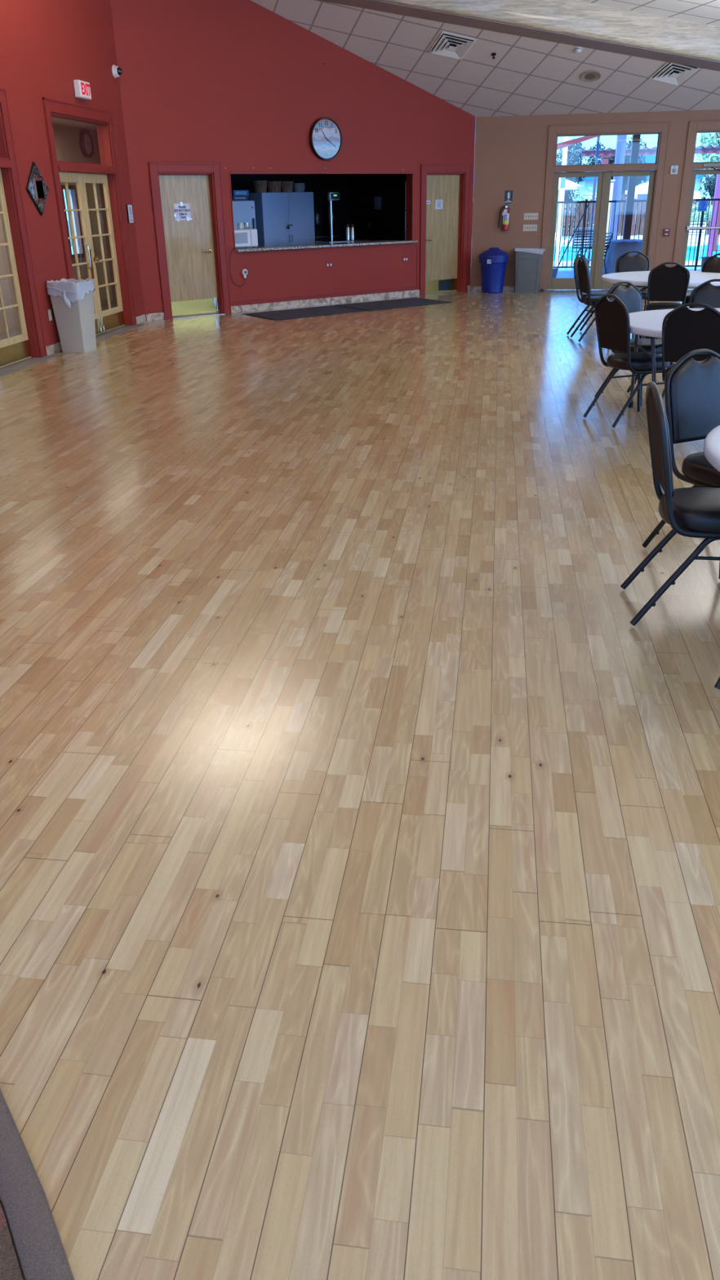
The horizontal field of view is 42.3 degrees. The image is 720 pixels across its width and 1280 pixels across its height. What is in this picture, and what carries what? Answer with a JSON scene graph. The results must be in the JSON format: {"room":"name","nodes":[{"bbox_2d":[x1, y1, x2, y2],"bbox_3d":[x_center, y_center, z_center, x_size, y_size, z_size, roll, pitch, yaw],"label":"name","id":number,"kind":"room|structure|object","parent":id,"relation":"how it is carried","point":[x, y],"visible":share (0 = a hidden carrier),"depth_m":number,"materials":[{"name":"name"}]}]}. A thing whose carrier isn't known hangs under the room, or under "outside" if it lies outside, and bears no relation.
{"room":"community hall","nodes":[
{"label":"community hall","id":0,"kind":"room"},
{"bbox_2d":[0,124,116,333],"bbox_3d":[-5.237,-5.262,11.811,0.080,2.800,12.200,2,26,7],"label":"wall","id":1,"kind":"structure","parent":0,"point":[68,148],"depth_m":15.39,"materials":[{"name":"paint"}]},
{"bbox_2d":[61,185,84,258],"bbox_3d":[-4.702,-6.795,15.114,0.085,1.080,0.560,2,26,7],"label":"window","id":2,"kind":"structure","parent":1,"relation":"in","point":[73,188],"depth_m":15.20,"materials":[{"name":"clear glass"}]},
{"bbox_2d":[79,128,93,158],"bbox_3d":[-4.552,-8.264,15.476,0.070,0.428,0.428,2,26,7],"label":"wall clock","id":3,"kind":"object","parent":1,"relation":"attached to","point":[86,141],"visible":1,"depth_m":15.43,"materials":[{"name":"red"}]},
{"bbox_2d":[0,0,144,355],"bbox_3d":[-4.553,-3.753,5.126,0.160,5.780,17.340,2,26,7],"label":"wall","id":4,"kind":"structure","parent":0,"point":[46,46],"depth_m":10.92,"materials":[{"name":"red paint"}]},
{"bbox_2d":[0,87,47,368],"bbox_3d":[-3.951,-4.144,9.478,0.195,2.737,2.094,2,26,7],"label":"door","id":5,"kind":"structure","parent":4,"relation":"in","point":[15,348],"depth_m":10.33,"materials":[{"name":"red paint"}]},
{"bbox_2d":[0,355,56,376],"bbox_3d":[-3.872,-2.924,10.082,0.280,0.012,2.080,2,26,7],"label":"trim","id":6,"kind":"structure","parent":4,"relation":"attached to","point":[31,361],"depth_m":10.40,"materials":[{"name":"grey rubber"}]},
{"bbox_2d":[26,161,48,215],"bbox_3d":[-3.674,-5.151,10.617,0.042,0.553,0.547,2,26,7],"label":"mirror","id":7,"kind":"object","parent":4,"relation":"attached to","point":[37,188],"visible":1,"depth_m":10.57,"materials":[{"name":"black plastic"}]},
{"bbox_2d":[33,177,44,199],"bbox_3d":[-3.659,-5.150,10.615,0.012,0.230,0.200,2,26,7],"label":"mirror glass","id":8,"kind":"object","parent":7,"relation":"attached to","point":[38,185],"depth_m":10.59,"materials":[{"name":"silver mirror"}]},
{"bbox_2d":[45,342,62,355],"bbox_3d":[-3.655,-3.599,11.387,0.013,0.105,0.870,2,26,7],"label":"baseboard","id":9,"kind":"structure","parent":4,"relation":"attached to","point":[55,348],"depth_m":11.18,"materials":[{"name":"stone"}]},
{"bbox_2d":[73,80,91,99],"bbox_3d":[-3.452,-6.846,11.569,0.090,0.190,0.330,2,26,7],"label":"exit sign","id":10,"kind":"object","parent":4,"relation":"attached to","point":[82,88],"visible":1,"depth_m":11.47,"materials":[{"name":"white plastic"}]},
{"bbox_2d":[42,97,136,335],"bbox_3d":[-3.543,-5.433,12.178,0.195,2.737,2.094,2,26,7],"label":"door","id":11,"kind":"structure","parent":4,"relation":"in","point":[114,317],"depth_m":12.48,"materials":[{"name":"red paint"}]},
{"bbox_2d":[111,64,122,78],"bbox_3d":[-3.272,-7.690,12.570,0.115,0.156,0.156,2,26,7],"label":"dome camera","id":12,"kind":"object","parent":4,"relation":"attached to","point":[117,71],"visible":1,"depth_m":12.53,"materials":[{"name":"white plastic"}]},
{"bbox_2d":[95,324,143,342],"bbox_3d":[-3.465,-4.208,12.774,0.280,0.012,2.100,2,26,7],"label":"trim","id":13,"kind":"structure","parent":4,"relation":"attached to","point":[105,335],"depth_m":12.91,"materials":[{"name":"grey rubber"}]},
{"bbox_2d":[125,204,133,222],"bbox_3d":[-3.291,-6.096,13.295,0.027,0.240,0.170,2,26,7],"label":"wall plaque","id":14,"kind":"object","parent":4,"relation":"attached to","point":[129,208],"visible":1,"depth_m":13.26,"materials":[{"name":"white plastic"}]},
{"bbox_2d":[51,116,97,130],"bbox_3d":[-4.031,-6.451,11.062,2.560,0.050,12.200,2,26,7],"label":"ceiling","id":15,"kind":"structure","parent":0,"point":[57,121],"depth_m":14.45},
{"bbox_2d":[230,173,347,235],"bbox_3d":[-2.405,-8.436,18.625,5.500,2.600,0.100,-19,31,-33],"label":"wall","id":16,"kind":"structure","parent":0,"point":[320,184],"depth_m":19.33,"materials":[{"name":"paint"}]},
{"bbox_2d":[110,0,475,320],"bbox_3d":[-0.668,-8.173,14.851,6.730,5.300,0.162,-19,31,-33],"label":"wall","id":17,"kind":"structure","parent":0,"point":[239,85],"depth_m":14.21,"materials":[{"name":"red paint"}]},
{"bbox_2d":[146,312,164,320],"bbox_3d":[-3.077,-4.943,14.198,0.405,0.105,0.013,-19,31,-33],"label":"baseboard","id":18,"kind":"structure","parent":17,"relation":"attached to","point":[157,316],"depth_m":14.16,"materials":[{"name":"stone"}]},
{"bbox_2d":[148,162,231,319],"bbox_3d":[-2.599,-6.073,14.180,1.174,2.147,0.190,-19,31,-33],"label":"door","id":19,"kind":"structure","parent":17,"relation":"in","point":[189,257],"depth_m":14.18,"materials":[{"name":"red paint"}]},
{"bbox_2d":[173,201,191,221],"bbox_3d":[-2.670,-6.443,13.984,0.295,0.265,0.006,-19,31,-33],"label":"paper notice","id":20,"kind":"object","parent":19,"relation":"attached to","point":[182,211],"visible":1,"depth_m":13.98,"materials":[{"name":"white"}]},
{"bbox_2d":[172,312,225,319],"bbox_3d":[-2.562,-5.098,14.616,0.920,0.010,0.170,-19,31,-33],"label":"trim","id":21,"kind":"structure","parent":17,"relation":"attached to","point":[216,313],"depth_m":14.60,"materials":[{"name":"silver metal"}]},
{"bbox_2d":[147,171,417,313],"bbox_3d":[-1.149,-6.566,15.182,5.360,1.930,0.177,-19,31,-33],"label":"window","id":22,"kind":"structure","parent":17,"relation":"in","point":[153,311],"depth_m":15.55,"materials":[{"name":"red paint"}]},
{"bbox_2d":[231,289,419,313],"bbox_3d":[-0.494,-5.824,15.954,4.105,0.105,0.013,-19,31,-33],"label":"baseboard","id":23,"kind":"structure","parent":17,"relation":"attached to","point":[258,307],"depth_m":15.85,"materials":[{"name":"stone"}]},
{"bbox_2d":[309,117,342,160],"bbox_3d":[-0.546,-8.011,14.864,0.608,0.608,0.075,-19,31,-33],"label":"wall clock","id":24,"kind":"object","parent":17,"relation":"attached to","point":[325,134],"visible":1,"depth_m":14.84,"materials":[{"name":"black metal"}]},
{"bbox_2d":[235,240,417,252],"bbox_3d":[-0.630,-6.698,15.777,3.698,0.039,0.625,-19,31,-33],"label":"countertop","id":25,"kind":"structure","parent":17,"relation":"on","point":[380,242],"depth_m":15.56,"materials":[{"name":"stone"}]},
{"bbox_2d":[234,228,257,247],"bbox_3d":[-1.953,-6.459,14.959,0.540,0.275,0.326,-19,31,-33],"label":"microwave","id":26,"kind":"object","parent":25,"relation":"on","point":[244,237],"visible":0.61,"depth_m":14.87,"materials":[{"name":"white plastic"}]},
{"bbox_2d":[419,164,471,295],"bbox_3d":[1.499,-7.470,16.964,1.179,2.147,0.190,-19,31,-33],"label":"door","id":27,"kind":"structure","parent":17,"relation":"in","point":[443,243],"depth_m":16.98,"materials":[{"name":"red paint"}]},
{"bbox_2d":[438,279,450,290],"bbox_3d":[1.591,-6.662,17.443,0.300,0.175,0.008,-19,31,-33],"label":"vent grille","id":28,"kind":"object","parent":27,"relation":"attached to","point":[443,284],"depth_m":17.43,"materials":[{"name":"plastic"}]},
{"bbox_2d":[0,288,719,1279],"bbox_3d":[2.205,-1.856,7.699,16.180,0.080,22.350,2,26,7],"label":"floor","id":29,"kind":"structure","parent":0,"point":[359,828],"depth_m":2.74,"materials":[{"name":"brown wood"}]},
{"bbox_2d":[0,1088,74,1279],"bbox_3d":[-1.097,1.107,1.471,1.167,0.016,1.613,-15,29,-26],"label":"carpet","id":30,"kind":"object","parent":29,"relation":"on","point":[39,1250],"visible":1,"depth_m":1.63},
{"bbox_2d":[45,277,96,352],"bbox_3d":[-3.442,-3.896,11.172,0.443,0.819,0.498,5,26,13],"label":"waste bin","id":31,"kind":"object","parent":29,"relation":"on","point":[72,300],"visible":1,"depth_m":11.07,"materials":[{"name":"beige plastic"}]},
{"bbox_2d":[242,305,367,320],"bbox_3d":[-0.857,-5.214,14.793,1.870,0.010,1.140,-19,31,-33],"label":"floor mat","id":32,"kind":"object","parent":29,"relation":"on","point":[285,314],"visible":1,"depth_m":14.72,"materials":[{"name":"black rubber"}]},
{"bbox_2d":[336,297,450,311],"bbox_3d":[0.584,-5.705,15.772,1.910,0.010,1.140,-19,31,-33],"label":"floor mat","id":33,"kind":"object","parent":29,"relation":"on","point":[407,302],"visible":1,"depth_m":15.70,"materials":[{"name":"black rubber"}]},
{"bbox_2d":[478,247,509,293],"bbox_3d":[2.473,-6.872,17.259,0.568,0.782,0.568,2,26,7],"label":"recycling bin","id":34,"kind":"object","parent":29,"relation":"on","point":[493,261],"visible":1,"depth_m":17.09,"materials":[{"name":"blue plastic"}]},
{"bbox_2d":[513,247,545,292],"bbox_3d":[3.125,-6.867,17.248,0.568,0.760,0.323,2,26,7],"label":"waste bin","id":35,"kind":"object","parent":29,"relation":"on","point":[527,260],"visible":1,"depth_m":17.13,"materials":[{"name":"grey plastic"}]},
{"bbox_2d":[570,257,603,342],"bbox_3d":[2.901,-4.142,11.278,0.541,0.950,0.431,-2,25,-2],"label":"banquet chair","id":36,"kind":"object","parent":29,"relation":"on","point":[582,268],"visible":0.62,"depth_m":11.20,"materials":[{"name":"black metal"}]},
{"bbox_2d":[566,253,607,334],"bbox_3d":[2.976,-4.352,11.719,0.541,0.950,0.432,16,30,32],"label":"banquet chair","id":37,"kind":"object","parent":29,"relation":"on","point":[575,264],"visible":0.46,"depth_m":11.65,"materials":[{"name":"black metal"}]},
{"bbox_2d":[582,293,669,427],"bbox_3d":[2.101,-2.172,7.157,0.541,0.950,0.432,-10,27,-18],"label":"banquet chair","id":38,"kind":"object","parent":29,"relation":"on","point":[612,321],"visible":0.83,"depth_m":7.03,"materials":[{"name":"black metal"}]},
{"bbox_2d":[615,250,649,311],"bbox_3d":[3.532,-4.511,12.033,0.432,0.950,0.541,2,26,6],"label":"banquet chair","id":39,"kind":"object","parent":29,"relation":"on","point":[626,262],"visible":0.38,"depth_m":12.07,"materials":[{"name":"black metal"}]},
{"bbox_2d":[594,280,673,406],"bbox_3d":[2.374,-2.520,7.880,0.431,0.950,0.541,-16,29,-28],"label":"banquet chair","id":40,"kind":"object","parent":29,"relation":"on","point":[630,295],"visible":0.41,"depth_m":7.88,"materials":[{"name":"black metal"}]},
{"bbox_2d":[600,271,719,338],"bbox_3d":[3.756,-3.943,11.082,1.780,0.744,1.780,-2,25,-3],"label":"round table","id":41,"kind":"object","parent":29,"relation":"on","point":[638,278],"visible":0.46,"depth_m":10.77,"materials":[{"name":"white plastic"}]},
{"bbox_2d":[642,262,689,338],"bbox_3d":[3.420,-3.743,10.418,0.432,0.950,0.541,6,26,15],"label":"banquet chair","id":42,"kind":"object","parent":29,"relation":"on","point":[665,283],"visible":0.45,"depth_m":10.13,"materials":[{"name":"black metal"}]},
{"bbox_2d":[620,381,719,626],"bbox_3d":[1.404,-0.560,3.787,0.541,0.950,0.432,3,26,8],"label":"banquet chair","id":43,"kind":"object","parent":29,"relation":"on","point":[691,512],"visible":1,"depth_m":3.69,"materials":[{"name":"black leather"}]},
{"bbox_2d":[627,307,719,408],"bbox_3d":[2.847,-2.088,7.207,1.780,0.744,1.780,1,25,5],"label":"round table","id":44,"kind":"object","parent":29,"relation":"on","point":[648,324],"visible":0.47,"depth_m":7.07,"materials":[{"name":"white metal"}]},
{"bbox_2d":[642,348,719,578],"bbox_3d":[1.723,-0.842,4.368,0.432,0.950,0.541,-13,28,-23],"label":"banquet chair","id":45,"kind":"object","parent":29,"relation":"on","point":[691,386],"visible":0.74,"depth_m":4.38,"materials":[{"name":"black metal"}]},
{"bbox_2d":[661,302,719,399],"bbox_3d":[2.395,-1.933,6.643,0.431,0.950,0.541,13,29,27],"label":"banquet chair","id":46,"kind":"object","parent":29,"relation":"on","point":[685,330],"visible":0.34,"depth_m":6.36,"materials":[{"name":"black metal"}]},
{"bbox_2d":[681,253,719,304],"bbox_3d":[4.183,-4.166,11.279,0.541,0.950,0.432,-21,32,-35],"label":"banquet chair","id":47,"kind":"object","parent":29,"relation":"on","point":[712,264],"visible":0.22,"depth_m":11.29,"materials":[{"name":"black metal"}]},
{"bbox_2d":[688,279,719,308],"bbox_3d":[3.003,-2.536,7.889,0.432,0.950,0.541,4,26,11],"label":"banquet chair","id":48,"kind":"object","parent":29,"relation":"on","point":[707,293],"visible":0.26,"depth_m":7.94,"materials":[{"name":"black metal"}]},
{"bbox_2d":[703,425,719,471],"bbox_3d":[2.204,-0.342,3.552,1.780,0.744,1.780,3,26,7],"label":"round table","id":49,"kind":"object","parent":29,"relation":"on","point":[712,442],"visible":1,"depth_m":3.56,"materials":[{"name":"white plastic"}]},
{"bbox_2d":[346,173,406,240],"bbox_3d":[0.848,-8.563,18.765,0.100,2.600,3.650,-19,31,-33],"label":"wall","id":50,"kind":"structure","parent":0,"point":[388,224],"depth_m":19.21,"materials":[{"name":"paint"}]},
{"bbox_2d":[373,196,382,212],"bbox_3d":[0.364,-8.946,19.090,0.108,0.290,0.160,-19,31,-33],"label":"soap dispenser","id":51,"kind":"object","parent":50,"relation":"attached to","point":[377,200],"visible":1,"depth_m":19.05,"materials":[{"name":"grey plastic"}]},
{"bbox_2d":[67,217,708,246],"bbox_3d":[20.476,-31.290,69.200,140.000,0.180,64.000,2,26,7],"label":"ground","id":52,"kind":"structure","parent":0,"point":[574,218],"depth_m":51.03,"materials":[{"name":"concrete"}]},
{"bbox_2d":[564,185,596,228],"bbox_3d":[10.029,-19.319,41.542,2.817,1.775,1.554,20,33,38],"label":"shrub","id":53,"kind":"object","parent":52,"relation":"on","point":[583,195],"visible":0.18,"depth_m":41.50,"materials":[{"name":"green plant"}]},
{"bbox_2d":[555,138,606,224],"bbox_3d":[9.665,-22.070,45.199,3.874,4.113,3.802,-3,25,-5],"label":"conifer tree","id":54,"kind":"object","parent":52,"relation":"on","point":[574,155],"visible":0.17,"depth_m":44.28,"materials":[{"name":"green plant"}]},
{"bbox_2d":[608,137,648,233],"bbox_3d":[12.138,-20.884,42.750,2.222,3.980,2.492,13,29,27],"label":"leafy tree","id":55,"kind":"object","parent":52,"relation":"on","point":[627,158],"visible":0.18,"depth_m":42.19,"materials":[{"name":"green plant"}]},
{"bbox_2d":[576,155,709,227],"bbox_3d":[15.234,-24.761,51.301,6.800,3.500,5.800,2,26,7],"label":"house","id":56,"kind":"object","parent":52,"relation":"on","point":[588,182],"visible":0.07,"depth_m":48.83,"materials":[{"name":"white"}]},
{"bbox_2d":[695,132,719,179],"bbox_3d":[17.402,-21.990,42.781,4.366,5.783,3.726,-4,25,-5],"label":"leafy tree","id":57,"kind":"object","parent":52,"relation":"on","point":[712,138],"visible":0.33,"depth_m":42.40,"materials":[{"name":"green plant"}]},
{"bbox_2d":[698,173,716,198],"bbox_3d":[15.740,-19.378,40.878,1.810,2.744,2.160,2,26,7],"label":"tree","id":58,"kind":"object","parent":52,"relation":"on","point":[709,186],"visible":0.59,"depth_m":40.48,"materials":[{"name":"green plant"}]},
{"bbox_2d":[250,0,719,116],"bbox_3d":[3.359,-9.614,15.206,12.005,1.713,2.619,-6,26,-10],"label":"ceiling","id":59,"kind":"structure","parent":0,"point":[526,76],"depth_m":14.94,"materials":[{"name":"tile"}]},
{"bbox_2d":[428,31,476,59],"bbox_3d":[1.428,-9.196,14.389,0.597,0.304,0.537,-8,26,-14],"label":"ceiling vent","id":60,"kind":"object","parent":59,"relation":"in","point":[447,44],"visible":1,"depth_m":14.35,"materials":[{"name":"metal"}]},
{"bbox_2d":[580,70,600,82],"bbox_3d":[3.740,-9.146,15.082,0.329,0.136,0.307,1,25,5],"label":"ceiling speaker","id":61,"kind":"object","parent":59,"relation":"attached to","point":[588,76],"visible":1,"depth_m":15.06},
{"bbox_2d":[648,62,700,85],"bbox_3d":[5.045,-9.090,14.895,0.597,0.304,0.537,-8,26,-14],"label":"ceiling vent","id":62,"kind":"object","parent":59,"relation":"in","point":[669,73],"visible":0.95,"depth_m":14.89,"materials":[{"name":"metal"}]},
{"bbox_2d":[470,269,701,289],"bbox_3d":[4.953,-7.685,19.940,28.000,0.110,5.240,2,26,7],"label":"floor","id":63,"kind":"structure","parent":0,"point":[561,273],"depth_m":21.11,"materials":[{"name":"grey concrete"}]},
{"bbox_2d":[554,202,590,267],"bbox_3d":[4.758,-9.193,21.275,1.178,1.476,0.190,-20,31,-35],"label":"leaning pole","id":64,"kind":"object","parent":63,"relation":"on","point":[588,202],"visible":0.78,"depth_m":21.32,"materials":[{"name":"metal"}]},
{"bbox_2d":[573,231,613,277],"bbox_3d":[4.833,-7.928,19.245,0.610,0.936,0.570,13,29,26],"label":"patio chair","id":65,"kind":"object","parent":63,"relation":"on","point":[606,246],"visible":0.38,"depth_m":19.15,"materials":[{"name":"black metal"}]},
{"bbox_2d":[602,239,642,275],"bbox_3d":[5.689,-8.145,19.855,1.109,0.768,1.128,-5,26,-8],"label":"covered table","id":66,"kind":"object","parent":63,"relation":"on","point":[617,247],"visible":0.38,"depth_m":19.52,"materials":[{"name":"blue fabric"}]},
{"bbox_2d":[622,134,640,239],"bbox_3d":[5.835,-9.607,20.030,0.225,3.260,0.225,2,26,7],"label":"steel column","id":67,"kind":"structure","parent":63,"relation":"on","point":[636,138],"depth_m":19.96,"materials":[{"name":"metal"}]},
{"bbox_2d":[552,196,719,271],"bbox_3d":[7.229,-9.292,21.312,10.017,1.540,0.040,2,26,7],"label":"metal fence","id":68,"kind":"object","parent":63,"relation":"on","point":[585,202],"visible":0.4,"depth_m":21.35,"materials":[{"name":"black metal"}]},
{"bbox_2d":[697,200,707,211],"bbox_3d":[7.730,-9.785,20.956,0.200,0.220,0.012,2,26,7],"label":"no smoking sign","id":69,"kind":"object","parent":68,"relation":"attached to","point":[702,206],"visible":1,"depth_m":20.96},
{"bbox_2d":[470,109,719,290],"bbox_3d":[6.838,-8.074,16.451,9.595,3.500,0.160,2,26,7],"label":"wall","id":70,"kind":"structure","parent":0,"point":[510,152],"depth_m":16.75,"materials":[{"name":"beige paint"}]},
{"bbox_2d":[497,202,511,231],"bbox_3d":[2.660,-7.763,17.051,0.221,0.464,0.145,-14,28,-25],"label":"fire extinguisher","id":71,"kind":"object","parent":70,"relation":"attached to","point":[505,218],"visible":1,"depth_m":17.03,"materials":[{"name":"red metal"}]},
{"bbox_2d":[504,190,512,203],"bbox_3d":[2.714,-8.088,16.972,0.144,0.216,0.010,2,26,7],"label":"sign","id":72,"kind":"object","parent":70,"relation":"attached to","point":[508,193],"visible":1,"depth_m":16.97,"materials":[{"name":"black plastic"}]},
{"bbox_2d":[538,121,671,290],"bbox_3d":[4.396,-7.830,16.921,2.079,2.737,0.188,2,26,7],"label":"door","id":73,"kind":"structure","parent":70,"relation":"in","point":[604,172],"depth_m":16.76,"materials":[{"name":"beige paint"}]},
{"bbox_2d":[671,120,719,288],"bbox_3d":[6.754,-7.697,16.549,2.079,2.737,0.329,2,26,7],"label":"door","id":74,"kind":"structure","parent":70,"relation":"in","point":[689,175],"depth_m":16.49,"materials":[{"name":"beige paint"}]},
{"bbox_2d":[471,244,719,261],"bbox_3d":[9.458,-12.175,29.776,26.000,0.400,10.200,2,26,7],"label":"pool water","id":75,"kind":"object","parent":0,"point":[691,253],"visible":0.02,"depth_m":29.84,"materials":[{"name":"liquid"}]},
{"bbox_2d":[553,234,719,270],"bbox_3d":[8.748,-13.316,31.687,36.000,0.128,21.600,2,26,7],"label":"pool deck","id":76,"kind":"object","parent":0,"point":[707,235],"depth_m":33.99,"materials":[{"name":"concrete"}]},
{"bbox_2d":[555,136,568,266],"bbox_3d":[4.930,-11.147,22.564,0.165,3.900,0.165,2,26,7],"label":"column","id":77,"kind":"structure","parent":76,"relation":"on","point":[565,138],"depth_m":22.74,"materials":[{"name":"paint"}]},
{"bbox_2d":[555,177,582,239],"bbox_3d":[8.079,-17.598,37.908,1.663,2.300,1.663,13,29,27],"label":"patio umbrella","id":78,"kind":"object","parent":76,"relation":"on","point":[569,185],"visible":0.28,"depth_m":37.07,"materials":[{"name":"fabric"}]},
{"bbox_2d":[565,227,593,270],"bbox_3d":[5.340,-9.458,22.456,0.570,0.936,0.610,-2,25,-3],"label":"patio chair","id":79,"kind":"object","parent":76,"relation":"on","point":[588,240],"visible":0.46,"depth_m":22.19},
{"bbox_2d":[587,135,600,266],"bbox_3d":[5.621,-10.536,22.416,0.090,2.900,0.090,2,26,7],"label":"steel column","id":80,"kind":"structure","parent":76,"relation":"on","point":[597,137],"depth_m":22.25,"materials":[{"name":"metal"}]},
{"bbox_2d":[471,196,719,236],"bbox_3d":[10.062,-18.240,40.125,12.000,1.470,0.072,2,26,7],"label":"wooden fence","id":81,"kind":"object","parent":76,"relation":"on","point":[639,206],"visible":0.11,"depth_m":40.03,"materials":[{"name":"brown wood"}]},
{"bbox_2d":[600,155,609,164],"bbox_3d":[7.361,-13.250,28.350,0.270,2.660,0.270,2,26,7],"label":"steel column","id":82,"kind":"structure","parent":76,"relation":"on","point":[605,159],"depth_m":27.74,"materials":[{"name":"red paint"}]},
{"bbox_2d":[574,145,719,156],"bbox_3d":[10.302,-14.940,28.357,7.200,0.265,2.550,2,26,7],"label":"canopy","id":83,"kind":"object","parent":82,"relation":"on","point":[591,152],"visible":0.51,"depth_m":27.61,"materials":[{"name":"fabric"}]},
{"bbox_2d":[604,179,615,251],"bbox_3d":[6.046,-10.218,22.838,0.255,1.950,0.255,2,26,7],"label":"column","id":84,"kind":"structure","parent":76,"relation":"on","point":[611,180],"depth_m":22.57,"materials":[{"name":"paint"}]},
{"bbox_2d":[608,134,626,241],"bbox_3d":[6.603,-11.766,23.805,0.330,3.900,0.330,2,26,7],"label":"steel column","id":85,"kind":"structure","parent":76,"relation":"on","point":[620,148],"depth_m":23.76,"materials":[{"name":"metal"}]},
{"bbox_2d":[625,182,648,239],"bbox_3d":[11.530,-17.142,37.045,1.848,2.100,1.848,-7,26,-13],"label":"patio umbrella","id":86,"kind":"object","parent":76,"relation":"on","point":[642,188],"visible":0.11,"depth_m":36.22,"materials":[{"name":"fabric"}]},
{"bbox_2d":[687,222,706,261],"bbox_3d":[8.668,-10.384,24.277,0.570,0.936,0.610,12,28,25],"label":"patio chair","id":87,"kind":"object","parent":76,"relation":"on","point":[702,233],"visible":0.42,"depth_m":24.33,"materials":[{"name":"plastic"}]},
{"bbox_2d":[690,202,712,225],"bbox_3d":[14.298,-17.638,38.489,1.521,0.972,1.395,2,26,7],"label":"shrub","id":88,"kind":"object","parent":76,"relation":"on","point":[696,215],"visible":0.52,"depth_m":38.50,"materials":[{"name":"green plant"}]},
{"bbox_2d":[706,154,719,256],"bbox_3d":[8.552,-10.674,22.242,0.180,3.200,0.180,2,26,7],"label":"steel column","id":89,"kind":"structure","parent":76,"relation":"on","point":[717,193],"depth_m":22.38,"materials":[{"name":"metal"}]},
{"bbox_2d":[712,200,719,251],"bbox_3d":[10.769,-13.102,27.905,0.270,2.660,0.270,2,26,7],"label":"steel column","id":90,"kind":"structure","parent":76,"relation":"on","point":[718,212],"depth_m":28.16,"materials":[{"name":"metal"}]},
{"bbox_3d":[4.009,-10.352,22.500,0.180,2.550,0.180,2,26,7],"label":"steel column","id":91,"kind":"structure","parent":76,"relation":"on","visible":0},
{"bbox_2d":[556,135,599,150],"bbox_3d":[4.783,-11.587,21.789,1.650,0.540,0.150,2,26,7],"label":"beam","id":92,"kind":"structure","parent":91,"relation":"attached to","point":[568,143],"depth_m":21.66,"materials":[{"name":"red metal"}]},
{"bbox_2d":[578,0,719,26],"bbox_3d":[2.917,-5.823,5.727,14.440,2.779,22.240,2,26,7],"label":"ceiling","id":93,"kind":"structure","parent":0,"point":[702,11],"depth_m":13.11,"materials":[{"name":"white tile"}]},
{"bbox_2d":[319,0,719,71],"bbox_3d":[2.859,-9.320,13.564,12.652,2.564,0.871,-6,26,-10],"label":"ceiling beam","id":94,"kind":"structure","parent":93,"relation":"attached to","point":[577,23],"depth_m":13.45,"materials":[{"name":"brown wood"}]},
{"bbox_3d":[-1.252,-6.604,17.847,5.500,0.079,3.840,-19,31,-33],"label":"floor","id":95,"kind":"structure","parent":0,"visible":0},
{"bbox_2d":[231,200,256,229],"bbox_3d":[-2.352,-7.160,17.034,0.690,1.615,0.755,-19,31,-33],"label":"fridge","id":96,"kind":"object","parent":95,"relation":"on","point":[243,211],"visible":0.25,"depth_m":16.59,"materials":[{"name":"grey metal"}]},
{"bbox_2d":[231,195,248,200],"bbox_3d":[-2.203,-7.913,16.649,0.320,0.068,0.253,-19,31,-33],"label":"carton","id":97,"kind":"object","parent":96,"relation":"on","point":[233,197],"visible":0.68,"depth_m":16.55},
{"bbox_2d":[231,190,248,195],"bbox_3d":[-2.188,-7.993,16.624,0.320,0.093,0.253,-19,31,-33],"label":"carton","id":98,"kind":"object","parent":97,"relation":"on","point":[234,193],"visible":0.76,"depth_m":16.52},
{"bbox_2d":[248,191,315,246],"bbox_3d":[-1.474,-7.713,18.043,1.160,1.760,0.510,-19,31,-33],"label":"storage cabinet","id":99,"kind":"object","parent":95,"relation":"on","point":[273,211],"visible":0.62,"depth_m":17.65,"materials":[{"name":"blue metal"}]},
{"bbox_2d":[253,180,267,192],"bbox_3d":[-1.857,-8.461,17.345,0.270,0.200,0.270,2,26,7],"label":"basket","id":100,"kind":"object","parent":99,"relation":"on","point":[260,186],"visible":1,"depth_m":17.26,"materials":[{"name":"wicker"}]},
{"bbox_2d":[266,181,281,192],"bbox_3d":[-1.615,-8.537,17.513,0.289,0.186,0.289,2,26,7],"label":"basket","id":101,"kind":"object","parent":99,"relation":"on","point":[273,186],"visible":0.97,"depth_m":17.42,"materials":[{"name":"wicker"}]},
{"bbox_2d":[280,181,293,192],"bbox_3d":[-1.384,-8.616,17.670,0.260,0.186,0.260,2,26,7],"label":"basket","id":102,"kind":"object","parent":99,"relation":"on","point":[286,186],"visible":0.91,"depth_m":17.59,"materials":[{"name":"wicker"}]},
{"bbox_2d":[293,182,305,191],"bbox_3d":[-1.169,-8.686,17.845,0.232,0.155,0.232,2,26,7],"label":"bowl stack","id":103,"kind":"object","parent":99,"relation":"on","point":[297,187],"visible":0.92,"depth_m":17.76,"materials":[{"name":"ceramic"}]},
{"bbox_2d":[315,235,358,241],"bbox_3d":[-0.621,-7.662,18.856,1.030,0.943,0.640,-19,31,-33],"label":"countertop","id":104,"kind":"structure","parent":95,"relation":"on","point":[343,237],"depth_m":18.40,"materials":[{"name":"black plastic"}]},
{"bbox_2d":[313,198,326,238],"bbox_3d":[-0.884,-8.289,18.272,0.240,0.695,0.450,-19,31,-33],"label":"beverage dispenser","id":105,"kind":"object","parent":104,"relation":"on","point":[317,202],"visible":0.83,"depth_m":18.19,"materials":[{"name":"black plastic"}]},
{"bbox_2d":[322,200,342,237],"bbox_3d":[-0.581,-8.374,18.486,0.240,0.655,0.450,-19,31,-33],"label":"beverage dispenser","id":106,"kind":"object","parent":104,"relation":"on","point":[326,204],"visible":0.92,"depth_m":18.42,"materials":[{"name":"black plastic"}]},
{"bbox_3d":[-0.005,-6.934,17.418,2.200,0.840,0.750,-19,31,-33],"label":"kitchen table","id":107,"kind":"object","parent":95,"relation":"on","visible":0},
{"bbox_2d":[315,191,369,243],"bbox_3d":[-0.336,-7.656,16.915,0.920,0.903,0.502,-19,31,-33],"label":"scale","id":108,"kind":"object","parent":107,"relation":"on","point":[332,196],"visible":0.62,"depth_m":16.92,"materials":[{"name":"silver metal"}]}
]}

